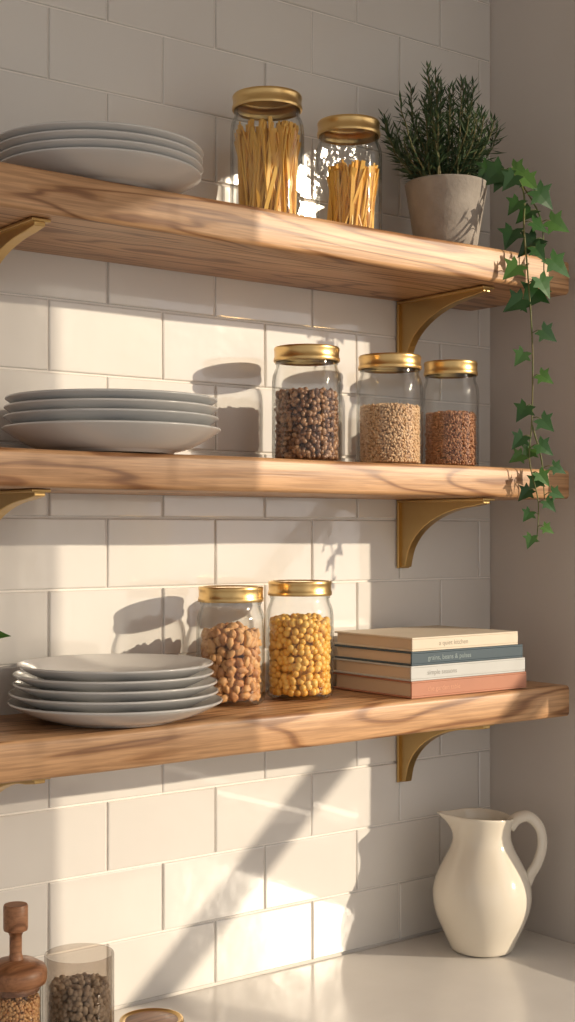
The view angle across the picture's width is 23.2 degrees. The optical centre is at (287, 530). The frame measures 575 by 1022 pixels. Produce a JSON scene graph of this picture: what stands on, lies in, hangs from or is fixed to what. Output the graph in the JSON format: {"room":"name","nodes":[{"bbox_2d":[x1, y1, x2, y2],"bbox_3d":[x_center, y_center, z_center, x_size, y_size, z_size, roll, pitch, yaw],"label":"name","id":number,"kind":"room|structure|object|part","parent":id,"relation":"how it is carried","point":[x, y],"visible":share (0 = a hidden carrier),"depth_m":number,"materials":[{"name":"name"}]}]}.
{"room":"kitchen","nodes":[
{"label":"kitchen","id":0,"kind":"room"},
{"bbox_2d":[0,0,489,1010],"bbox_3d":[-0.936,0.179,1.375,3.400,2.700,0.120,0,0,-38],"label":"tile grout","id":1,"kind":"structure","parent":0,"point":[48,7],"depth_m":1.94,"materials":[{"name":"tile"}]},
{"bbox_2d":[0,0,489,1021],"bbox_3d":[-1.008,-0.253,1.240,3.379,1.759,0.004,0,0,-38],"label":"tile backsplash","id":2,"kind":"structure","parent":1,"relation":"attached to","point":[36,553],"depth_m":1.95,"materials":[{"name":"white tile"}]},
{"bbox_2d":[0,217,50,262],"bbox_3d":[-0.332,-0.302,1.643,0.024,0.099,0.184,0,0,-38],"label":"shelf bracket","id":3,"kind":"object","parent":2,"relation":"attached to","point":[12,235],"visible":1,"depth_m":1.60,"materials":[{"name":"gold metal"}]},
{"bbox_2d":[0,489,50,519],"bbox_3d":[-0.332,0.005,1.643,0.024,0.104,0.184,0,0,-38],"label":"shelf bracket","id":4,"kind":"object","parent":2,"relation":"attached to","point":[9,499],"visible":1,"depth_m":1.61,"materials":[{"name":"gold metal"}]},
{"bbox_2d":[0,778,50,791],"bbox_3d":[-0.332,0.330,1.643,0.024,0.109,0.184,0,0,-38],"label":"shelf bracket","id":5,"kind":"object","parent":2,"relation":"attached to","point":[3,786],"visible":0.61,"depth_m":1.59,"materials":[{"name":"gold metal"}]},
{"bbox_2d":[397,285,494,353],"bbox_3d":[0.233,-0.302,2.079,0.024,0.099,0.184,0,0,-38],"label":"shelf bracket","id":6,"kind":"object","parent":2,"relation":"attached to","point":[415,315],"visible":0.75,"depth_m":2.11,"materials":[{"name":"gold metal"}]},
{"bbox_2d":[397,498,494,567],"bbox_3d":[0.233,0.005,2.079,0.024,0.104,0.184,0,0,-38],"label":"shelf bracket","id":7,"kind":"object","parent":2,"relation":"attached to","point":[414,517],"visible":1,"depth_m":2.12,"materials":[{"name":"gold metal"}]},
{"bbox_2d":[397,724,494,781],"bbox_3d":[0.233,0.330,2.079,0.024,0.109,0.184,0,0,-38],"label":"shelf bracket","id":8,"kind":"object","parent":2,"relation":"attached to","point":[409,746],"visible":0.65,"depth_m":2.13,"materials":[{"name":"gold metal"}]},
{"bbox_2d":[0,162,568,310],"bbox_3d":[-0.277,-0.377,1.671,1.605,0.050,0.207,0,0,-38],"label":"wooden shelf","id":9,"kind":"object","parent":1,"relation":"attached to","point":[91,219],"visible":0.93,"depth_m":1.78,"materials":[{"name":"brown wood"}]},
{"bbox_2d":[0,121,203,193],"bbox_3d":[-0.228,-0.429,1.679,0.253,0.053,0.253,0,0,28],"label":"plate stack","id":10,"kind":"object","parent":9,"relation":"on","point":[117,152],"visible":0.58,"depth_m":1.58,"materials":[{"name":"white ceramic"}]},
{"bbox_3d":[-0.226,-0.415,1.677,0.245,0.025,0.245,0,0,-38],"label":"plate","id":11,"kind":"part","parent":10,"relation":"part of","materials":[{"name":"white ceramic"}]},
{"bbox_3d":[-0.228,-0.433,1.678,0.251,0.025,0.251,0,0,-38],"label":"plate","id":12,"kind":"part","parent":10,"relation":"part of","materials":[{"name":"white ceramic"}]},
{"bbox_3d":[-0.226,-0.424,1.678,0.249,0.025,0.249,0,0,-38],"label":"plate","id":13,"kind":"part","parent":10,"relation":"part of","materials":[{"name":"white ceramic"}]},
{"bbox_3d":[-0.228,-0.443,1.679,0.253,0.025,0.253,0,0,-38],"label":"plate","id":14,"kind":"part","parent":10,"relation":"part of","materials":[{"name":"white ceramic"}]},
{"bbox_2d":[230,86,303,214],"bbox_3d":[-0.027,-0.494,1.885,0.100,0.182,0.100,0,0,-23],"label":"pasta jar","id":15,"kind":"object","parent":9,"relation":"on","point":[267,155],"visible":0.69,"depth_m":1.85,"materials":[{"name":"clear glass"}]},
{"bbox_3d":[-0.027,-0.575,1.885,0.095,0.020,0.095,0,0,-23],"label":"brass lid","id":16,"kind":"part","parent":15,"relation":"part of","materials":[{"name":"gold metal"}]},
{"bbox_2d":[315,114,381,229],"bbox_3d":[0.086,-0.489,1.973,0.094,0.172,0.094,0,0,-38],"label":"pasta jar","id":17,"kind":"object","parent":9,"relation":"on","point":[353,188],"visible":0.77,"depth_m":1.95,"materials":[{"name":"clear glass"}]},
{"bbox_3d":[0.086,-0.565,1.973,0.090,0.020,0.090,0,0,-38],"label":"brass lid","id":18,"kind":"part","parent":17,"relation":"part of","materials":[{"name":"gold metal"}]},
{"bbox_2d":[379,61,505,245],"bbox_3d":[0.234,-0.541,2.067,0.206,0.277,0.174,0,0,-4],"label":"rosemary","id":19,"kind":"object","parent":9,"relation":"on","point":[446,203],"visible":0.98,"depth_m":2.03,"materials":[{"name":"plant"}]},
{"bbox_2d":[476,156,569,548],"bbox_3d":[0.332,-0.261,2.021,0.104,0.574,0.114,0,0,-38],"label":"trailing ivy","id":20,"kind":"object","parent":19,"relation":"hanging from","point":[494,173],"visible":1,"depth_m":1.99,"materials":[{"name":"green plant"}]},
{"bbox_2d":[405,174,486,245],"bbox_3d":[0.234,-0.457,2.067,0.122,0.110,0.122,0,0,-38],"label":"pot","id":21,"kind":"object","parent":9,"relation":"on","point":[447,207],"depth_m":2.02,"materials":[{"name":"ceramic"}]},
{"bbox_2d":[0,680,568,783],"bbox_3d":[-0.277,0.252,1.671,1.605,0.047,0.207,0,0,-38],"label":"wooden shelf","id":22,"kind":"object","parent":1,"relation":"attached to","point":[31,748],"visible":0.78,"depth_m":1.74,"materials":[{"name":"brown wood"}]},
{"bbox_2d":[0,631,9,637],"bbox_3d":[-0.424,0.142,1.579,0.140,0.171,0.178,0,0,42],"label":"potted plant","id":23,"kind":"object","parent":22,"relation":"on","point":[2,635],"visible":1,"depth_m":1.60,"materials":[{"name":"green plant"}]},
{"bbox_2d":[7,654,222,727],"bbox_3d":[-0.207,0.193,1.689,0.257,0.070,0.257,0,0,-28],"label":"plate stack","id":24,"kind":"object","parent":22,"relation":"on","point":[84,690],"visible":1,"depth_m":1.60,"materials":[{"name":"white ceramic"}]},
{"bbox_3d":[-0.209,0.182,1.689,0.240,0.025,0.240,0,0,-38],"label":"plate","id":25,"kind":"part","parent":24,"relation":"part of","materials":[{"name":"white ceramic"}]},
{"bbox_3d":[-0.209,0.204,1.689,0.251,0.025,0.251,0,0,-38],"label":"plate","id":26,"kind":"part","parent":24,"relation":"part of","materials":[{"name":"white ceramic"}]},
{"bbox_3d":[-0.207,0.171,1.690,0.235,0.025,0.235,0,0,-38],"label":"plate","id":27,"kind":"part","parent":24,"relation":"part of","materials":[{"name":"white ceramic"}]},
{"bbox_3d":[-0.207,0.193,1.689,0.245,0.025,0.245,0,0,-38],"label":"plate","id":28,"kind":"part","parent":24,"relation":"part of","materials":[{"name":"white ceramic"}]},
{"bbox_3d":[-0.207,0.215,1.689,0.257,0.025,0.257,0,0,-38],"label":"plate","id":29,"kind":"part","parent":24,"relation":"part of","materials":[{"name":"grey ceramic"}]},
{"bbox_2d":[196,585,264,706],"bbox_3d":[-0.075,0.150,1.848,0.091,0.154,0.091,0,0,-4],"label":"jar","id":30,"kind":"object","parent":22,"relation":"on","point":[233,649],"visible":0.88,"depth_m":1.82,"materials":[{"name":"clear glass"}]},
{"bbox_3d":[-0.075,0.083,1.848,0.087,0.020,0.087,0,0,-4],"label":"brass lid","id":31,"kind":"part","parent":30,"relation":"part of","materials":[{"name":"gold metal"}]},
{"bbox_2d":[266,580,333,699],"bbox_3d":[0.017,0.147,1.919,0.092,0.159,0.092,0,0,-36],"label":"jar","id":32,"kind":"object","parent":22,"relation":"on","point":[299,647],"visible":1,"depth_m":1.89,"materials":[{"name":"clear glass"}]},
{"bbox_3d":[0.017,0.078,1.919,0.088,0.020,0.088,0,0,-36],"label":"brass lid","id":33,"kind":"part","parent":32,"relation":"part of","materials":[{"name":"gold metal"}]},
{"bbox_2d":[334,625,525,698],"bbox_3d":[0.207,0.187,2.034,0.229,0.083,0.168,0,0,-38],"label":"book stack","id":34,"kind":"object","parent":22,"relation":"on","point":[414,662],"visible":0.99,"depth_m":1.97,"materials":[{"name":"paper"}]},
{"bbox_2d":[0,447,568,500],"bbox_3d":[-0.277,-0.070,1.671,1.605,0.044,0.207,0,0,-38],"label":"wooden shelf","id":35,"kind":"object","parent":1,"relation":"attached to","point":[60,471],"visible":0.94,"depth_m":1.74,"materials":[{"name":"brown wood"}]},
{"bbox_2d":[1,388,220,453],"bbox_3d":[-0.211,-0.125,1.683,0.261,0.067,0.261,0,0,5],"label":"plate stack","id":36,"kind":"object","parent":35,"relation":"on","point":[91,419],"visible":0.96,"depth_m":1.58,"materials":[{"name":"white ceramic"}]},
{"bbox_3d":[-0.211,-0.144,1.684,0.253,0.029,0.253,0,0,-38],"label":"plate","id":37,"kind":"part","parent":36,"relation":"part of","materials":[{"name":"white ceramic"}]},
{"bbox_3d":[-0.211,-0.133,1.685,0.255,0.030,0.255,0,0,-38],"label":"plate","id":38,"kind":"part","parent":36,"relation":"part of","materials":[{"name":"white ceramic"}]},
{"bbox_3d":[-0.211,-0.122,1.683,0.256,0.030,0.256,0,0,-38],"label":"plate","id":39,"kind":"part","parent":36,"relation":"part of","materials":[{"name":"white ceramic"}]},
{"bbox_3d":[-0.211,-0.108,1.683,0.261,0.031,0.261,0,0,-38],"label":"plate","id":40,"kind":"part","parent":36,"relation":"part of","materials":[{"name":"white ceramic"}]},
{"bbox_2d":[272,344,341,460],"bbox_3d":[0.026,-0.173,1.926,0.096,0.159,0.096,0,0,-30],"label":"jar","id":41,"kind":"object","parent":35,"relation":"on","point":[307,421],"visible":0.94,"depth_m":1.89,"materials":[{"name":"clear glass"}]},
{"bbox_3d":[0.026,-0.242,1.926,0.092,0.020,0.092,0,0,-16],"label":"brass lid","id":42,"kind":"part","parent":41,"relation":"part of","materials":[{"name":"gold metal"}]},
{"bbox_2d":[356,352,422,463],"bbox_3d":[0.148,-0.173,2.020,0.096,0.159,0.096,0,0,-18],"label":"jar","id":43,"kind":"object","parent":35,"relation":"on","point":[389,433],"visible":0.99,"depth_m":1.99,"materials":[{"name":"clear glass"}]},
{"bbox_3d":[0.148,-0.242,2.020,0.092,0.020,0.092,0,0,-18],"label":"brass lid","id":44,"kind":"part","parent":43,"relation":"part of","materials":[{"name":"gold metal"}]},
{"bbox_2d":[422,359,478,465],"bbox_3d":[0.244,-0.173,2.095,0.085,0.159,0.085,0,0,20],"label":"jar","id":45,"kind":"object","parent":35,"relation":"on","point":[450,436],"visible":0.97,"depth_m":2.06,"materials":[{"name":"clear glass"}]},
{"bbox_3d":[0.244,-0.242,2.095,0.081,0.020,0.081,0,0,20],"label":"brass lid","id":46,"kind":"part","parent":45,"relation":"part of","materials":[{"name":"gold metal"}]},
{"bbox_2d":[490,0,574,943],"bbox_3d":[1.347,0.179,1.041,0.100,2.700,3.200,0,0,-38],"label":"wall","id":47,"kind":"structure","parent":0,"point":[532,42],"depth_m":2.19,"materials":[{"name":"paint"}]},
{"bbox_3d":[0.042,1.554,0.109,3.400,0.050,3.320,0,0,-38],"label":"floor","id":48,"kind":"structure","parent":0,"visible":0},
{"bbox_3d":[-0.729,1.100,1.066,3.151,0.858,0.618,0,0,-38],"label":"base cabinet","id":49,"kind":"object","parent":48,"relation":"on","visible":0},
{"bbox_2d":[109,929,574,1021],"bbox_3d":[-0.721,0.649,1.057,3.152,0.040,0.635,0,0,-38],"label":"countertop","id":50,"kind":"structure","parent":49,"relation":"on","point":[419,979],"depth_m":1.92,"materials":[{"name":"stone"}]},
{"bbox_2d":[0,901,46,1021],"bbox_3d":[-0.298,0.518,1.533,0.068,0.220,0.068,0,0,-38],"label":"pepper mill","id":51,"kind":"object","parent":50,"relation":"on","point":[22,977],"visible":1,"depth_m":1.52,"materials":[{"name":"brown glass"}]},
{"bbox_2d":[44,943,113,1021],"bbox_3d":[-0.235,0.552,1.581,0.078,0.152,0.078,0,0,-22],"label":"glass jar","id":52,"kind":"object","parent":50,"relation":"on","point":[84,997],"visible":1,"depth_m":1.56,"materials":[{"name":"clear glass"}]},
{"bbox_2d":[119,1008,183,1021],"bbox_3d":[-0.159,0.599,1.640,0.076,0.058,0.076,0,0,-38],"label":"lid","id":53,"kind":"object","parent":50,"relation":"on","point":[146,1014],"visible":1,"depth_m":1.65,"materials":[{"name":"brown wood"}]},
{"bbox_2d":[433,808,546,956],"bbox_3d":[0.292,0.524,2.103,0.148,0.209,0.148,0,0,43],"label":"ceramic pitcher","id":54,"kind":"object","parent":50,"relation":"on","point":[482,892],"visible":1,"depth_m":2.06,"materials":[{"name":"beige ceramic"}]},
{"bbox_3d":[0.358,0.477,2.103,0.066,0.115,0.020,0,0,0],"label":"handle","id":55,"kind":"part","parent":54,"relation":"part of","materials":[{"name":"beige ceramic"}]}
]}

